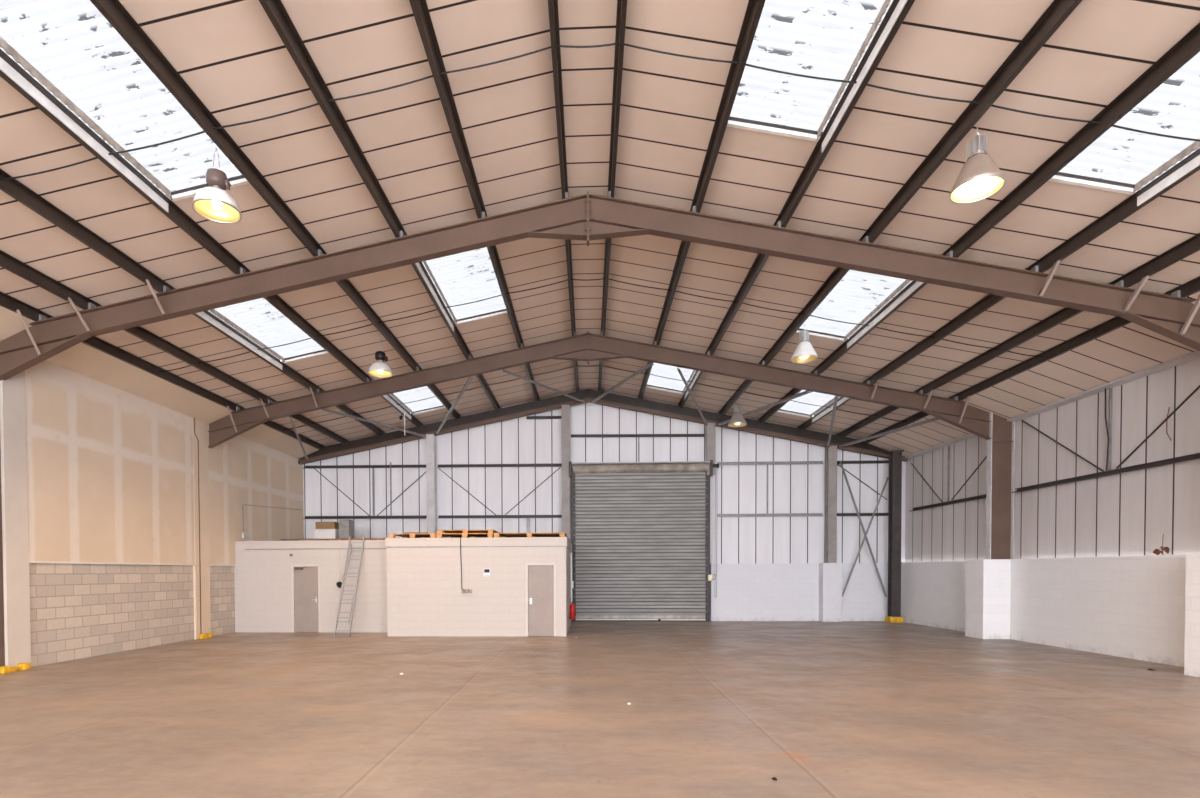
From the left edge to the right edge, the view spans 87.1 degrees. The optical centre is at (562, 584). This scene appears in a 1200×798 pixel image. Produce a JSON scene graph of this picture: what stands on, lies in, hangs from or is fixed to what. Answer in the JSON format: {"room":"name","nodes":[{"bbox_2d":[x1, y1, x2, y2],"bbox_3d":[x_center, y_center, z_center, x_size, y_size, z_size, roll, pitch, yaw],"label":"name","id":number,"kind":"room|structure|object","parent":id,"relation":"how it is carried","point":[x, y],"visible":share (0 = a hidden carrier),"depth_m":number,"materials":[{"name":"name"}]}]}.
{"room":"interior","nodes":[
{"label":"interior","id":0,"kind":"room"},
{"bbox_2d":[0,446,234,666],"bbox_3d":[-10.199,-1.643,17.735,0.150,6.300,12.550,0,1,2],"label":"wall","id":1,"kind":"structure","parent":0,"point":[78,611],"depth_m":14.30,"materials":[{"name":"brick"}]},
{"bbox_2d":[0,306,318,458],"bbox_3d":[-10.180,-4.536,8.151,0.900,0.470,31.620,0,1,2],"label":"ceiling","id":2,"kind":"structure","parent":0,"point":[83,359],"depth_m":14.79,"materials":[{"name":"beige paint"}]},
{"bbox_2d":[25,361,303,564],"bbox_3d":[-10.163,-2.680,18.048,0.200,4.240,11.880,0,1,2],"label":"wall","id":3,"kind":"structure","parent":0,"point":[110,470],"depth_m":14.87,"materials":[{"name":"paint"}]},
{"bbox_2d":[29,561,195,565],"bbox_3d":[-10.213,-0.480,14.721,0.068,0.035,5.140,0,1,2],"label":"trim","id":4,"kind":"structure","parent":3,"relation":"attached to","point":[29,561],"depth_m":13.93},
{"bbox_2d":[298,389,907,464],"bbox_3d":[1.098,-5.764,23.052,22.500,2.748,0.200,0,1,2],"label":"rafter","id":5,"kind":"object","parent":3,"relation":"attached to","point":[612,400],"visible":0.73,"depth_m":23.02,"materials":[{"name":"brown metal"}]},
{"bbox_2d":[705,423,714,475],"bbox_3d":[5.355,-4.880,22.850,0.300,1.865,0.315,0,1,2],"label":"post","id":6,"kind":"object","parent":5,"relation":"attached to","point":[710,428],"visible":0.83,"depth_m":22.69,"materials":[{"name":"metal"}]},
{"bbox_2d":[677,367,707,424],"bbox_3d":[4.196,-5.870,20.053,0.075,0.405,5.659,0,1,21],"label":"brace","id":7,"kind":"object","parent":6,"relation":"attached to","point":[678,369],"visible":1,"depth_m":19.45,"materials":[{"name":"grey metal"}]},
{"bbox_2d":[234,541,570,636],"bbox_3d":[-4.888,0.038,20.536,10.200,2.790,5.180,0,1,2],"label":"wall","id":8,"kind":"structure","parent":0,"point":[425,597],"depth_m":17.93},
{"bbox_2d":[291,564,320,632],"bbox_3d":[-7.815,0.432,19.222,0.880,2.075,0.145,0,1,2],"label":"door","id":9,"kind":"structure","parent":8,"relation":"in","point":[306,615],"depth_m":19.22,"materials":[{"name":"grey paint"}]},
{"bbox_2d":[245,540,385,548],"bbox_3d":[-7.332,-1.208,19.126,4.740,0.245,0.030,0,1,2],"label":"trim","id":10,"kind":"structure","parent":8,"relation":"attached to","point":[313,544],"depth_m":19.12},
{"bbox_2d":[245,548,386,549],"bbox_3d":[-7.331,-1.073,19.138,4.740,0.025,0.012,0,1,2],"label":"trim","id":11,"kind":"structure","parent":8,"relation":"attached to","point":[330,548],"depth_m":19.17,"materials":[{"name":"grey metal"}]},
{"bbox_2d":[314,529,338,538],"bbox_3d":[-8.034,-1.621,21.530,0.760,0.510,0.490,0,1,2],"label":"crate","id":12,"kind":"object","parent":8,"relation":"on","point":[318,533],"visible":0.61,"depth_m":21.31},
{"bbox_2d":[315,522,338,528],"bbox_3d":[-8.035,-1.997,21.512,0.680,0.242,0.410,0,1,2],"label":"cardboard box","id":13,"kind":"object","parent":12,"relation":"on","point":[318,525],"visible":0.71,"depth_m":21.32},
{"bbox_2d":[299,538,384,540],"bbox_3d":[-6.532,-1.360,19.240,3.050,0.070,0.150,0,1,2],"label":"ledge","id":14,"kind":"object","parent":8,"relation":"on","point":[343,538],"visible":0.42,"depth_m":19.16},
{"bbox_2d":[339,519,353,538],"bbox_3d":[-7.388,-1.784,21.544,0.350,0.830,0.500,0,1,2],"label":"panel","id":15,"kind":"object","parent":8,"relation":"on","point":[346,526],"visible":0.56,"depth_m":21.30,"materials":[{"name":"metal"}]},
{"bbox_2d":[389,533,445,537],"bbox_3d":[-4.226,-1.408,19.218,1.350,0.130,2.600,0,1,2],"label":"pallet","id":16,"kind":"object","parent":8,"relation":"on","point":[403,535],"visible":0.52,"depth_m":18.04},
{"bbox_2d":[436,533,493,537],"bbox_3d":[-2.728,-1.411,19.155,1.620,0.130,2.600,0,1,2],"label":"pallet","id":17,"kind":"object","parent":8,"relation":"on","point":[438,535],"visible":0.5,"depth_m":18.13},
{"bbox_2d":[437,530,499,532],"bbox_3d":[-2.748,-1.531,19.154,1.620,0.110,2.200,0,1,2],"label":"pallet","id":18,"kind":"object","parent":17,"relation":"on","point":[438,531],"visible":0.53,"depth_m":18.09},
{"bbox_2d":[386,546,566,547],"bbox_3d":[-2.442,-1.063,17.813,5.140,0.025,0.012,0,1,2],"label":"trim","id":19,"kind":"structure","parent":8,"relation":"attached to","point":[427,546],"depth_m":17.79,"materials":[{"name":"paint"}]},
{"bbox_2d":[385,537,571,551],"bbox_3d":[-2.350,-1.250,20.389,5.170,0.245,5.210,0,1,2],"label":"trim","id":20,"kind":"structure","parent":8,"relation":"attached to","point":[487,541],"depth_m":17.79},
{"bbox_2d":[494,533,566,536],"bbox_3d":[-0.889,-1.416,19.079,2.020,0.130,2.600,0,1,2],"label":"pallet","id":21,"kind":"object","parent":8,"relation":"on","point":[495,534],"visible":0.57,"depth_m":18.24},
{"bbox_2d":[526,563,555,636],"bbox_3d":[-0.612,0.437,17.805,0.850,2.075,0.136,0,1,2],"label":"door","id":22,"kind":"structure","parent":8,"relation":"in","point":[540,577],"depth_m":17.80,"materials":[{"name":"grey paint"}]},
{"bbox_2d":[570,602,575,619],"bbox_3d":[0.315,0.851,20.424,0.179,0.575,0.183,-1,1,-27],"label":"fire extinguisher","id":23,"kind":"object","parent":8,"relation":"attached to","point":[572,606],"visible":1,"depth_m":20.36,"materials":[{"name":"red metal"}]},
{"bbox_2d":[0,0,1199,445],"bbox_3d":[0.306,-5.900,7.686,19.976,1.962,31.620,0,1,2],"label":"ceiling","id":24,"kind":"structure","parent":0,"point":[230,53],"depth_m":9.57,"materials":[{"name":"metal"}]},
{"bbox_2d":[0,0,248,211],"bbox_3d":[-5.247,-5.774,7.354,1.630,0.608,4.050,0,1,2],"label":"rooflight","id":25,"kind":"object","parent":24,"relation":"attached to","point":[68,47],"visible":0.84,"depth_m":7.47,"materials":[{"name":"white"}]},
{"bbox_2d":[196,298,327,369],"bbox_3d":[-6.399,-5.614,13.793,1.630,0.607,3.950,0,1,2],"label":"rooflight","id":26,"kind":"object","parent":24,"relation":"attached to","point":[258,320],"visible":0.65,"depth_m":13.99,"materials":[{"name":"white"}]},
{"bbox_2d":[383,386,445,418],"bbox_3d":[-4.713,-6.033,20.171,1.630,0.608,3.950,0,1,2],"label":"rooflight","id":27,"kind":"object","parent":24,"relation":"attached to","point":[431,404],"visible":0.46,"depth_m":20.85,"materials":[{"name":"white"}]},
{"bbox_2d":[415,247,506,331],"bbox_3d":[-2.066,-6.496,13.594,1.670,0.616,3.950,0,1,2],"label":"rooflight","id":28,"kind":"object","parent":24,"relation":"attached to","point":[469,276],"visible":0.64,"depth_m":13.81,"materials":[{"name":"white"}]},
{"bbox_2d":[283,365,906,429],"bbox_3d":[0.826,-6.048,20.164,19.962,1.944,0.020,0,1,2],"label":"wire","id":29,"kind":"object","parent":24,"relation":"attached to","point":[576,365],"visible":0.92,"depth_m":20.11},
{"bbox_2d":[159,278,1043,371],"bbox_3d":[0.579,-5.927,14.220,19.962,1.944,0.020,0,1,2],"label":"wire","id":30,"kind":"object","parent":24,"relation":"attached to","point":[601,278],"visible":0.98,"depth_m":14.18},
{"bbox_2d":[646,363,700,397],"bbox_3d":[3.428,-6.639,19.819,1.670,0.616,3.950,0,1,2],"label":"rooflight","id":31,"kind":"object","parent":24,"relation":"attached to","point":[654,382],"visible":0.38,"depth_m":20.60,"materials":[{"name":"white"}]},
{"bbox_2d":[777,390,848,422],"bbox_3d":[7.767,-5.779,19.656,1.630,0.607,3.950,0,1,2],"label":"rooflight","id":32,"kind":"object","parent":24,"relation":"attached to","point":[814,398],"visible":0.39,"depth_m":20.45,"materials":[{"name":"white"}]},
{"bbox_2d":[727,0,907,152],"bbox_3d":[2.894,-6.380,7.003,1.670,0.616,4.050,0,1,2],"label":"rooflight","id":33,"kind":"object","parent":24,"relation":"attached to","point":[830,39],"visible":0.78,"depth_m":7.77,"materials":[{"name":"white"}]},
{"bbox_2d":[795,270,923,347],"bbox_3d":[6.079,-5.930,13.266,1.630,0.608,3.950,0,1,2],"label":"rooflight","id":34,"kind":"object","parent":24,"relation":"attached to","point":[858,296],"visible":0.66,"depth_m":13.45,"materials":[{"name":"white"}]},
{"bbox_2d":[1048,52,1199,205],"bbox_3d":[7.233,-5.519,6.840,1.630,0.607,4.050,0,1,2],"label":"rooflight","id":35,"kind":"object","parent":24,"relation":"attached to","point":[1124,161],"visible":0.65,"depth_m":8.06,"materials":[{"name":"white"}]},
{"bbox_2d":[0,621,1199,797],"bbox_3d":[0.239,1.791,5.632,28.000,0.150,37.200,0,1,2],"label":"floor","id":36,"kind":"structure","parent":0,"point":[717,709],"depth_m":7.82,"materials":[{"name":"concrete"}]},
{"bbox_2d":[0,371,30,666],"bbox_3d":[-10.411,-1.525,11.895,0.212,6.300,0.480,0,1,2],"label":"wall pier","id":37,"kind":"object","parent":36,"relation":"on","point":[13,434],"visible":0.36,"depth_m":11.85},
{"bbox_2d":[0,663,30,673],"bbox_3d":[-10.225,1.563,11.750,0.140,0.130,0.560,0,1,2],"label":"guard","id":38,"kind":"object","parent":36,"relation":"on","point":[21,666],"visible":1,"depth_m":11.72,"materials":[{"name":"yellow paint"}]},
{"bbox_2d":[193,418,210,638],"bbox_3d":[-10.173,-1.641,17.599,0.212,6.300,0.660,0,1,2],"label":"wall pier","id":39,"kind":"object","parent":36,"relation":"on","point":[201,428],"visible":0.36,"depth_m":17.59,"materials":[{"name":"beige paint"}]},
{"bbox_2d":[194,417,201,633],"bbox_3d":[-10.068,-1.556,17.381,0.028,6.100,0.178,0,1,2],"label":"pipe","id":40,"kind":"object","parent":39,"relation":"attached to","point":[194,417],"visible":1,"depth_m":17.45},
{"bbox_2d":[333,536,364,636],"bbox_3d":[-6.248,0.020,18.499,0.498,2.945,1.278,0,1,2],"label":"ladder","id":41,"kind":"object","parent":36,"relation":"on","point":[349,542],"visible":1,"depth_m":18.45,"materials":[{"name":"metal"}]},
{"bbox_2d":[426,434,436,532],"bbox_3d":[-4.847,-2.065,23.332,0.300,6.884,0.315,0,1,2],"label":"post","id":42,"kind":"object","parent":36,"relation":"on","point":[431,485],"visible":0.64,"depth_m":23.15,"materials":[{"name":"metal"}]},
{"bbox_2d":[322,408,425,436],"bbox_3d":[-5.894,-5.201,20.484,0.075,0.435,5.600,0,1,19],"label":"brace","id":43,"kind":"object","parent":42,"relation":"attached to","point":[323,409],"visible":1,"depth_m":19.91,"materials":[{"name":"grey metal"}]},
{"bbox_2d":[562,405,569,539],"bbox_3d":[0.127,-2.577,23.115,0.300,7.883,0.315,0,1,2],"label":"post","id":44,"kind":"object","parent":36,"relation":"on","point":[565,408],"visible":0.64,"depth_m":22.93,"materials":[{"name":"metal"}]},
{"bbox_2d":[0,191,1199,380],"bbox_3d":[0.744,-2.622,10.916,22.310,8.460,0.622,0,1,2],"label":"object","id":45,"kind":"structure","parent":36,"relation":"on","point":[587,217],"depth_m":11.03,"materials":[{"name":"brown paint"}]},
{"bbox_2d":[0,292,323,449],"bbox_3d":[-9.664,-4.800,8.064,0.130,0.183,31.500,0,1,2],"label":"roof purlin","id":46,"kind":"structure","parent":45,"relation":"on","point":[6,301],"depth_m":14.26,"materials":[{"name":"brown metal"}]},
{"bbox_2d":[0,250,348,443],"bbox_3d":[-8.736,-4.989,8.021,0.130,0.183,31.500,0,1,2],"label":"roof purlin","id":47,"kind":"structure","parent":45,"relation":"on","point":[7,262],"depth_m":13.06,"materials":[{"name":"brown metal"}]},
{"bbox_2d":[0,169,385,435],"bbox_3d":[-7.338,-5.273,7.957,0.130,0.183,31.500,0,1,2],"label":"roof purlin","id":48,"kind":"structure","parent":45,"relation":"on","point":[14,188],"depth_m":9.93,"materials":[{"name":"brown metal"}]},
{"bbox_2d":[0,49,422,427],"bbox_3d":[-5.920,-5.561,7.892,0.130,0.183,31.500,0,1,2],"label":"roof purlin","id":49,"kind":"structure","parent":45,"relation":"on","point":[179,217],"depth_m":10.39,"materials":[{"name":"brown metal"}]},
{"bbox_2d":[90,0,460,419],"bbox_3d":[-4.502,-5.850,7.827,0.130,0.183,31.500,0,1,2],"label":"roof purlin","id":50,"kind":"structure","parent":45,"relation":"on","point":[115,13],"depth_m":8.29,"materials":[{"name":"brown metal"}]},
{"bbox_2d":[192,148,241,223],"bbox_3d":[-4.580,-5.352,8.341,0.582,0.832,0.582,0,1,2],"label":"lamp","id":51,"kind":"object","parent":50,"relation":"hanging from","point":[213,203],"visible":1,"depth_m":8.31,"materials":[{"name":"metal"}]},
{"bbox_2d":[368,339,392,377],"bbox_3d":[-4.377,-5.469,15.128,0.582,0.832,0.582,0,1,2],"label":"lamp","id":52,"kind":"object","parent":50,"relation":"hanging from","point":[380,369],"visible":1,"depth_m":15.05,"materials":[{"name":"metal"}]},
{"bbox_2d":[259,0,499,410],"bbox_3d":[-3.024,-6.150,7.760,0.130,0.183,31.500,0,1,2],"label":"roof purlin","id":53,"kind":"structure","parent":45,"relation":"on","point":[275,10],"depth_m":8.44,"materials":[{"name":"brown metal"}]},
{"bbox_2d":[409,0,539,402],"bbox_3d":[-1.567,-6.447,7.693,0.130,0.183,31.500,0,1,2],"label":"roof purlin","id":54,"kind":"structure","parent":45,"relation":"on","point":[420,10],"depth_m":9.03,"materials":[{"name":"brown metal"}]},
{"bbox_2d":[2,42,1199,180],"bbox_3d":[0.316,-5.800,7.907,19.962,1.944,0.020,0,1,2],"label":"wire","id":55,"kind":"object","parent":54,"relation":"attached to","point":[617,43],"visible":0.94,"depth_m":7.87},
{"bbox_2d":[548,0,578,393],"bbox_3d":[-0.099,-6.746,7.626,0.104,0.183,31.500,0,1,2],"label":"roof purlin","id":56,"kind":"structure","parent":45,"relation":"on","point":[552,4],"depth_m":9.24,"materials":[{"name":"brown metal"}]},
{"bbox_2d":[598,0,626,393],"bbox_3d":[0.701,-6.747,7.593,0.104,0.183,31.500,0,1,2],"label":"purlin","id":57,"kind":"structure","parent":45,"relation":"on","point":[621,4],"depth_m":9.27,"materials":[{"name":"brown metal"}]},
{"bbox_2d":[638,0,765,400],"bbox_3d":[2.170,-6.456,7.537,0.130,0.183,31.500,0,1,2],"label":"purlin","id":58,"kind":"structure","parent":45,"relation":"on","point":[754,9],"depth_m":9.02,"materials":[{"name":"brown metal"}]},
{"bbox_2d":[677,0,914,408],"bbox_3d":[3.630,-6.167,7.482,0.130,0.183,31.500,0,1,2],"label":"purlin","id":59,"kind":"structure","parent":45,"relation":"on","point":[817,157],"depth_m":9.88,"materials":[{"name":"brown metal"}]},
{"bbox_2d":[718,0,1081,415],"bbox_3d":[5.109,-5.873,7.426,0.130,0.183,31.500,0,1,2],"label":"purlin","id":60,"kind":"structure","parent":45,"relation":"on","point":[1058,11],"depth_m":8.31,"materials":[{"name":"brown metal"}]},
{"bbox_2d":[728,400,746,426],"bbox_3d":[5.732,-5.628,20.650,0.596,0.820,0.596,0,1,2],"label":"lamp","id":61,"kind":"object","parent":60,"relation":"hanging from","point":[737,420],"visible":1,"depth_m":20.55,"materials":[{"name":"metal"}]},
{"bbox_2d":[791,324,817,363],"bbox_3d":[5.634,-5.658,14.697,0.596,0.820,0.596,0,1,2],"label":"lamp","id":62,"kind":"object","parent":60,"relation":"hanging from","point":[804,352],"visible":1,"depth_m":14.61,"materials":[{"name":"metal"}]},
{"bbox_2d":[949,124,1005,203],"bbox_3d":[5.244,-5.401,7.971,0.596,0.820,0.596,0,1,2],"label":"lamp","id":63,"kind":"object","parent":60,"relation":"hanging from","point":[979,178],"visible":1,"depth_m":7.91,"materials":[{"name":"metal"}]},
{"bbox_2d":[757,23,1199,423],"bbox_3d":[6.529,-5.592,7.373,0.130,0.183,31.500,0,1,2],"label":"purlin","id":64,"kind":"structure","parent":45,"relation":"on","point":[1184,50],"depth_m":8.14,"materials":[{"name":"brown metal"}]},
{"bbox_2d":[797,148,1199,430],"bbox_3d":[7.949,-5.311,7.320,0.130,0.183,31.500,0,1,2],"label":"purlin","id":65,"kind":"structure","parent":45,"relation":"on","point":[1126,208],"depth_m":10.50,"materials":[{"name":"brown metal"}]},
{"bbox_2d":[836,233,1199,437],"bbox_3d":[9.349,-5.033,7.267,0.130,0.183,31.500,0,1,2],"label":"purlin","id":66,"kind":"structure","parent":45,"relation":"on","point":[1190,246],"depth_m":12.64,"materials":[{"name":"brown metal"}]},
{"bbox_2d":[866,276,1199,442],"bbox_3d":[10.278,-4.849,7.232,0.130,0.183,31.500,0,1,2],"label":"purlin","id":67,"kind":"structure","parent":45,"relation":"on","point":[1191,287],"depth_m":13.70,"materials":[{"name":"brown metal"}]},
{"bbox_2d":[905,350,1199,459],"bbox_3d":[11.699,-4.254,7.185,0.200,0.160,31.500,0,1,2],"label":"beam","id":68,"kind":"structure","parent":45,"relation":"attached to","point":[1196,354],"depth_m":14.28,"materials":[{"name":"metal"}]},
{"bbox_2d":[1105,388,1108,470],"bbox_3d":[11.991,-3.420,13.897,0.044,1.822,0.128,0,1,2],"label":"hanging cable","id":69,"kind":"object","parent":68,"relation":"hanging from","point":[1105,388],"visible":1,"depth_m":13.88,"materials":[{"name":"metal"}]},
{"bbox_2d":[208,331,1014,558],"bbox_3d":[1.011,-2.752,17.317,22.310,8.460,0.622,0,1,2],"label":"frame","id":70,"kind":"object","parent":36,"relation":"on","point":[999,433],"visible":0.93,"depth_m":17.33,"materials":[{"name":"brown paint"}]},
{"bbox_2d":[289,416,307,458],"bbox_3d":[-8.599,-4.705,20.634,0.075,0.255,5.716,-1,1,-18],"label":"brace","id":71,"kind":"object","parent":70,"relation":"attached to","point":[290,419],"visible":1,"depth_m":20.00,"materials":[{"name":"grey metal"}]},
{"bbox_2d":[436,376,472,433],"bbox_3d":[-3.583,-5.692,20.408,0.075,0.445,5.847,-1,1,-21],"label":"brace","id":72,"kind":"object","parent":70,"relation":"attached to","point":[469,380],"visible":1,"depth_m":19.83,"materials":[{"name":"grey metal"}]},
{"bbox_2d":[502,369,585,402],"bbox_3d":[-0.390,-6.294,20.228,0.075,0.575,5.848,0,1,26],"label":"brace","id":73,"kind":"object","parent":70,"relation":"attached to","point":[503,370],"visible":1,"depth_m":19.71,"materials":[{"name":"grey metal"}]},
{"bbox_2d":[592,362,653,402],"bbox_3d":[1.798,-6.380,20.161,0.075,0.475,5.617,0,1,-14],"label":"brace","id":74,"kind":"object","parent":70,"relation":"attached to","point":[650,364],"visible":1,"depth_m":19.59,"materials":[{"name":"grey metal"}]},
{"bbox_2d":[718,390,812,425],"bbox_3d":[6.232,-5.536,19.992,0.075,0.405,5.559,0,1,-12],"label":"brace","id":75,"kind":"object","parent":70,"relation":"attached to","point":[806,391],"visible":1,"depth_m":19.15,"materials":[{"name":"grey metal"}]},
{"bbox_2d":[839,417,939,446],"bbox_3d":[10.286,-4.786,19.837,0.075,0.265,5.456,0,1,-8],"label":"brace","id":76,"kind":"object","parent":70,"relation":"attached to","point":[935,418],"visible":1,"depth_m":19.68,"materials":[{"name":"grey metal"}]},
{"bbox_2d":[819,563,841,621],"bbox_3d":[9.651,0.285,22.728,0.670,2.112,0.440,0,1,2],"label":"wall pier","id":77,"kind":"object","parent":36,"relation":"on","point":[830,574],"visible":1,"depth_m":22.52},
{"bbox_2d":[842,477,888,596],"bbox_3d":[10.813,-1.697,22.555,1.666,4.275,0.070,0,1,2],"label":"brace","id":78,"kind":"object","parent":77,"relation":"attached to","point":[886,481],"visible":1,"depth_m":22.52,"materials":[{"name":"grey metal"}]},
{"bbox_2d":[825,446,836,562],"bbox_3d":[9.671,-1.809,22.733,0.300,6.300,0.315,0,1,2],"label":"post","id":79,"kind":"object","parent":36,"relation":"on","point":[830,452],"visible":0.81,"depth_m":22.57,"materials":[{"name":"metal"}]},
{"bbox_2d":[827,395,837,446],"bbox_3d":[8.505,-5.061,19.890,0.075,0.425,5.665,0,1,21],"label":"brace","id":80,"kind":"object","parent":79,"relation":"attached to","point":[836,397],"visible":1,"depth_m":19.41,"materials":[{"name":"grey metal"}]},
{"bbox_2d":[885,616,902,622],"bbox_3d":[11.722,1.244,22.281,0.440,0.200,0.420,0,1,2],"label":"guard","id":81,"kind":"object","parent":36,"relation":"on","point":[890,619],"visible":0.96,"depth_m":22.07,"materials":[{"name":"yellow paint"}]},
{"bbox_2d":[887,450,903,616],"bbox_3d":[11.712,-1.666,22.223,0.400,6.020,0.400,0,1,2],"label":"column","id":82,"kind":"structure","parent":36,"relation":"on","point":[895,456],"depth_m":22.10,"materials":[{"name":"metal"}]},
{"bbox_2d":[840,461,886,596],"bbox_3d":[10.778,-1.970,22.551,1.706,4.862,0.070,0,1,2],"label":"brace","id":83,"kind":"object","parent":82,"relation":"attached to","point":[841,464],"visible":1,"depth_m":22.57,"materials":[{"name":"grey metal"}]},
{"bbox_2d":[965,559,1010,638],"bbox_3d":[11.534,0.389,17.096,0.720,2.118,0.800,0,1,2],"label":"wall pier","id":84,"kind":"object","parent":36,"relation":"on","point":[988,581],"visible":1,"depth_m":16.71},
{"bbox_2d":[1184,553,1199,677],"bbox_3d":[11.194,0.525,10.386,0.840,2.118,1.060,0,1,2],"label":"wall pier","id":85,"kind":"object","parent":36,"relation":"on","point":[1192,586],"visible":1,"depth_m":10.79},
{"bbox_2d":[303,391,905,565],"bbox_3d":[1.222,-3.016,23.473,22.900,8.740,0.120,0,1,2],"label":"wall","id":86,"kind":"structure","parent":0,"point":[792,488],"depth_m":23.36,"materials":[{"name":"metal"}]},
{"bbox_2d":[303,516,426,518],"bbox_3d":[-7.390,-2.518,23.697,4.770,0.128,0.150,0,1,2],"label":"rail","id":87,"kind":"object","parent":86,"relation":"attached to","point":[306,517],"visible":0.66,"depth_m":23.72,"materials":[{"name":"metal"}]},
{"bbox_2d":[372,468,374,515],"bbox_3d":[-7.108,-3.473,23.671,0.070,1.800,0.030,0,1,2],"label":"strut","id":88,"kind":"object","parent":87,"relation":"attached to","point":[373,488],"visible":1,"depth_m":23.66,"materials":[{"name":"grey metal"}]},
{"bbox_2d":[304,465,425,468],"bbox_3d":[-7.396,-4.418,23.659,4.770,0.128,0.150,0,1,2],"label":"rail","id":89,"kind":"object","parent":86,"relation":"attached to","point":[322,466],"visible":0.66,"depth_m":23.69,"materials":[{"name":"metal"}]},
{"bbox_2d":[438,515,561,517],"bbox_3d":[-2.349,-2.521,23.487,4.640,0.128,0.150,0,1,2],"label":"rail","id":90,"kind":"object","parent":86,"relation":"attached to","point":[439,516],"visible":1,"depth_m":23.53,"materials":[{"name":"metal"}]},
{"bbox_2d":[438,463,561,466],"bbox_3d":[-2.356,-4.420,23.449,4.640,0.128,0.150,0,1,2],"label":"rail","id":91,"kind":"object","parent":86,"relation":"attached to","point":[560,464],"visible":1,"depth_m":23.48,"materials":[{"name":"metal"}]},
{"bbox_2d":[526,416,561,418],"bbox_3d":[-0.683,-6.179,23.343,1.320,0.118,0.150,0,1,2],"label":"rail","id":92,"kind":"object","parent":86,"relation":"attached to","point":[528,417],"visible":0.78,"depth_m":23.39,"materials":[{"name":"metal"}]},
{"bbox_2d":[571,434,704,436],"bbox_3d":[2.752,-5.478,23.215,4.910,0.158,0.150,0,1,2],"label":"rail","id":93,"kind":"object","parent":86,"relation":"attached to","point":[572,435],"visible":1,"depth_m":23.23,"materials":[{"name":"metal"}]},
{"bbox_2d":[717,513,822,516],"bbox_3d":[7.597,-2.530,23.072,3.830,0.118,0.150,0,1,2],"label":"rail","id":94,"kind":"object","parent":86,"relation":"attached to","point":[787,514],"visible":1,"depth_m":23.09,"materials":[{"name":"grey metal"}]},
{"bbox_2d":[717,461,823,464],"bbox_3d":[7.591,-4.430,23.034,3.830,0.118,0.150,0,1,2],"label":"rail","id":95,"kind":"object","parent":86,"relation":"attached to","point":[778,462],"visible":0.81,"depth_m":23.07,"materials":[{"name":"grey metal"}]},
{"bbox_2d":[837,513,887,515],"bbox_3d":[10.884,-2.538,22.935,2.050,0.118,0.150,0,1,2],"label":"rail","id":96,"kind":"object","parent":86,"relation":"attached to","point":[838,514],"visible":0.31,"depth_m":22.98,"materials":[{"name":"metal"}]},
{"bbox_2d":[837,460,888,463],"bbox_3d":[10.878,-4.438,22.897,2.050,0.118,0.150,0,1,2],"label":"rail","id":97,"kind":"object","parent":86,"relation":"attached to","point":[874,461],"visible":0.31,"depth_m":22.94,"materials":[{"name":"metal"}]},
{"bbox_2d":[710,563,887,620],"bbox_3d":[8.906,0.287,23.090,6.930,2.100,0.260,0,1,2],"label":"wall","id":98,"kind":"structure","parent":0,"point":[783,591],"depth_m":22.99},
{"bbox_2d":[569,460,718,621],"bbox_3d":[2.947,-1.552,22.986,5.420,5.820,0.450,0,1,2],"label":"roller shutter","id":99,"kind":"object","parent":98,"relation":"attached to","point":[640,531],"visible":0.98,"depth_m":22.97,"materials":[{"name":"metal"}]},
{"bbox_2d":[868,291,1199,455],"bbox_3d":[11.136,-4.489,7.263,1.570,0.670,31.620,0,1,2],"label":"ceiling","id":100,"kind":"structure","parent":0,"point":[1131,348],"depth_m":14.17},
{"bbox_2d":[901,554,1185,666],"bbox_3d":[11.615,0.588,7.286,0.300,2.115,31.500,0,1,2],"label":"wall","id":101,"kind":"structure","parent":0,"point":[1132,607],"depth_m":14.19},
{"bbox_2d":[1153,534,1169,554],"bbox_3d":[11.869,-0.783,12.483,0.077,0.425,0.371,0,1,2],"label":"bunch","id":102,"kind":"object","parent":101,"relation":"on","point":[1166,549],"visible":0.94,"depth_m":12.47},
{"bbox_2d":[905,358,1199,561],"bbox_3d":[11.887,-2.456,7.273,0.120,4.200,31.620,0,1,2],"label":"wall","id":103,"kind":"structure","parent":0,"point":[1130,513],"depth_m":14.62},
{"bbox_2d":[909,494,985,511],"bbox_3d":[12.268,-2.579,19.772,0.150,0.138,5.173,0,1,2],"label":"rail","id":104,"kind":"object","parent":103,"relation":"attached to","point":[984,495],"visible":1,"depth_m":19.95,"materials":[{"name":"metal"}]},
{"bbox_2d":[947,446,949,500],"bbox_3d":[12.309,-3.535,20.088,0.050,1.760,0.030,0,1,2],"label":"strut","id":105,"kind":"object","parent":104,"relation":"attached to","point":[948,490],"visible":1,"depth_m":20.07,"materials":[{"name":"grey metal"}]},
{"bbox_2d":[1011,453,1199,492],"bbox_3d":[12.023,-2.450,13.868,0.150,0.118,6.167,0,1,2],"label":"rail","id":106,"kind":"object","parent":103,"relation":"attached to","point":[1197,455],"visible":1,"depth_m":13.71,"materials":[{"name":"metal"}]},
{"bbox_2d":[1021,420,1103,471],"bbox_3d":[12.071,-3.423,15.320,0.036,1.776,2.667,0,1,2],"label":"rod","id":107,"kind":"object","parent":106,"relation":"attached to","point":[1073,452],"visible":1,"depth_m":15.17,"materials":[{"name":"grey paint"}]},
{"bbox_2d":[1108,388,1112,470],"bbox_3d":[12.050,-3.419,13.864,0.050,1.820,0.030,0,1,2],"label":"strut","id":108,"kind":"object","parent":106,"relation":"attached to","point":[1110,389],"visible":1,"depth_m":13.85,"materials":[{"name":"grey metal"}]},
{"bbox_2d":[1116,385,1199,468],"bbox_3d":[11.946,-3.353,12.338,0.036,1.756,2.597,0,1,2],"label":"rod","id":109,"kind":"object","parent":106,"relation":"attached to","point":[1198,387],"visible":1,"depth_m":12.56,"materials":[{"name":"grey paint"}]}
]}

